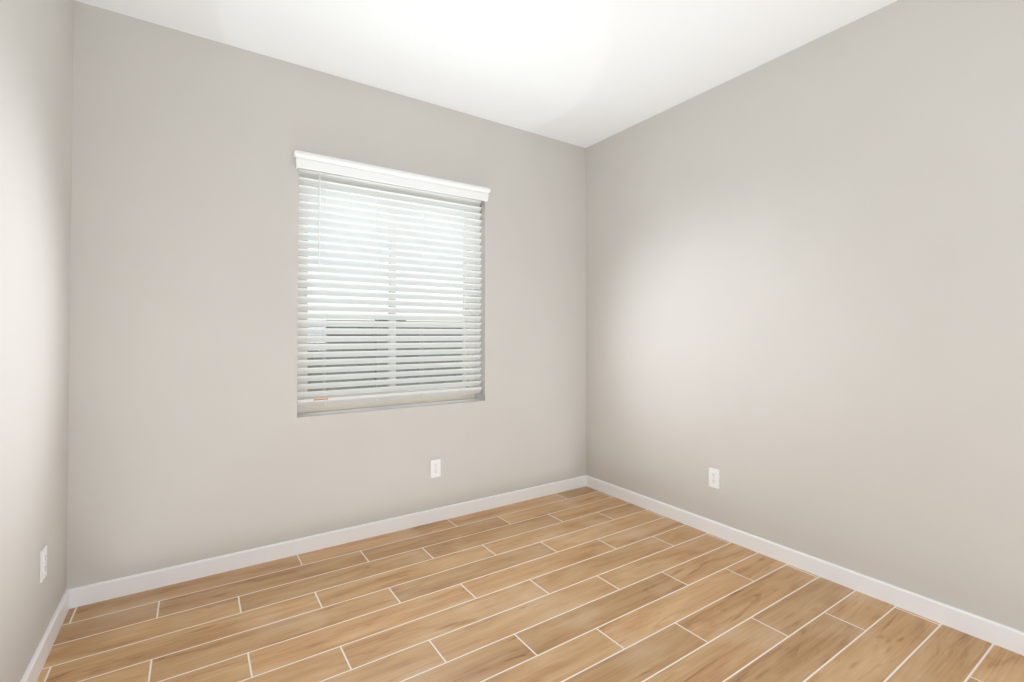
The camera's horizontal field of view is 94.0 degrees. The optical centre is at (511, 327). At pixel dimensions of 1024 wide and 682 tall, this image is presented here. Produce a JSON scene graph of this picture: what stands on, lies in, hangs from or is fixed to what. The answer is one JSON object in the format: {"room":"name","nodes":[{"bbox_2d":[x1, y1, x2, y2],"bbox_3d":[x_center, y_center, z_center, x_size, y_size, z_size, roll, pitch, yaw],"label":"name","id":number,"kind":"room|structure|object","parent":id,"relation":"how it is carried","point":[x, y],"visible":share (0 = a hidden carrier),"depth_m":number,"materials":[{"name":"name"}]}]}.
{"room":"empty bedroom","nodes":[
{"label":"empty bedroom","id":0,"kind":"room"},
{"bbox_2d":[0,0,73,681],"bbox_3d":[-0.891,-0.141,0.303,0.220,2.740,4.730,1,-1,-34],"label":"wall","id":1,"kind":"structure","parent":0,"point":[36,73],"depth_m":1.66,"materials":[{"name":"beige paint"}]},
{"bbox_2d":[40,545,46,582],"bbox_3d":[-1.753,0.885,1.788,0.008,0.115,0.070,1,-1,-34],"label":"electrical outlet","id":2,"kind":"object","parent":1,"relation":"attached to","point":[43,563],"visible":1,"depth_m":1.78,"materials":[{"name":"white plastic"}]},
{"bbox_2d":[20,587,75,681],"bbox_3d":[-0.794,1.188,0.350,0.013,0.084,4.290,1,-1,-34],"label":"baseboard","id":3,"kind":"structure","parent":1,"relation":"attached to","point":[68,601],"depth_m":1.84,"materials":[{"name":"white"}]},
{"bbox_2d":[66,0,585,588],"bbox_3d":[-0.755,-0.102,3.104,3.114,2.740,0.220,1,-1,-34],"label":"wall","id":4,"kind":"structure","parent":0,"point":[194,434],"depth_m":2.54,"materials":[{"name":"beige paint"}]},
{"bbox_2d":[76,475,587,606],"bbox_3d":[-0.688,1.225,2.990,3.060,0.084,0.013,1,-1,-34],"label":"baseboard","id":5,"kind":"structure","parent":4,"relation":"attached to","point":[127,585],"depth_m":2.64,"materials":[{"name":"white wood"}]},
{"bbox_2d":[297,184,474,413],"bbox_3d":[-0.794,-0.209,3.164,1.218,1.443,0.070,1,-1,-34],"label":"window","id":6,"kind":"structure","parent":4,"relation":"in","point":[374,404],"depth_m":3.13,"materials":[{"name":"beige plastic"}]},
{"bbox_2d":[293,150,490,407],"bbox_3d":[-0.709,-0.256,3.023,1.262,1.441,0.131,1,-1,-34],"label":"window blind","id":7,"kind":"object","parent":6,"relation":"attached to","point":[321,176],"visible":0.92,"depth_m":3.00,"materials":[{"name":"white plastic"}]},
{"bbox_2d":[430,459,440,477],"bbox_3d":[-0.499,0.924,3.123,0.070,0.115,0.008,1,-1,-34],"label":"electrical outlet","id":8,"kind":"object","parent":4,"relation":"attached to","point":[435,467],"visible":1,"depth_m":3.12,"materials":[{"name":"white plastic"}]},
{"bbox_2d":[75,0,897,147],"bbox_3d":[0.496,-1.558,1.248,3.554,0.120,4.730,1,-1,-34],"label":"ceiling","id":9,"kind":"structure","parent":0,"point":[584,73],"depth_m":2.49,"materials":[{"name":"white paint"}]},
{"bbox_2d":[37,486,1023,681],"bbox_3d":[0.496,1.292,1.208,3.554,0.100,4.730,1,-1,-34],"label":"floor","id":10,"kind":"structure","parent":0,"point":[585,584],"depth_m":2.05,"materials":[{"name":"brown tile"}]},
{"bbox_2d":[586,0,1023,631],"bbox_3d":[1.883,-0.115,2.153,0.220,2.740,4.730,1,-1,-34],"label":"wall","id":11,"kind":"structure","parent":0,"point":[804,298],"depth_m":2.35,"materials":[{"name":"beige paint"}]},
{"bbox_2d":[709,467,719,488],"bbox_3d":[1.231,0.921,2.909,0.008,0.115,0.070,1,-1,-34],"label":"electrical outlet","id":12,"kind":"object","parent":11,"relation":"attached to","point":[714,478],"visible":1,"depth_m":2.90,"materials":[{"name":"white plastic"}]},
{"bbox_2d":[588,476,1023,655],"bbox_3d":[1.786,1.212,2.070,0.013,0.084,4.290,1,-1,-34],"label":"baseboard","id":13,"kind":"structure","parent":11,"relation":"attached to","point":[997,634],"depth_m":2.32,"materials":[{"name":"white wood"}]},
{"label":"outside","id":14,"kind":"structure","parent":0,"visible":0},
{"bbox_3d":[-3.885,1.756,9.406,28.000,0.100,13.780,1,-1,-34],"label":"yard","id":15,"kind":"structure","parent":14,"visible":0},
{"bbox_2d":[307,320,461,391],"bbox_3d":[-1.859,0.769,6.383,18.000,1.790,0.320,1,-1,-34],"label":"fence","id":16,"kind":"object","parent":15,"relation":"on","point":[348,380],"depth_m":6.31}
]}

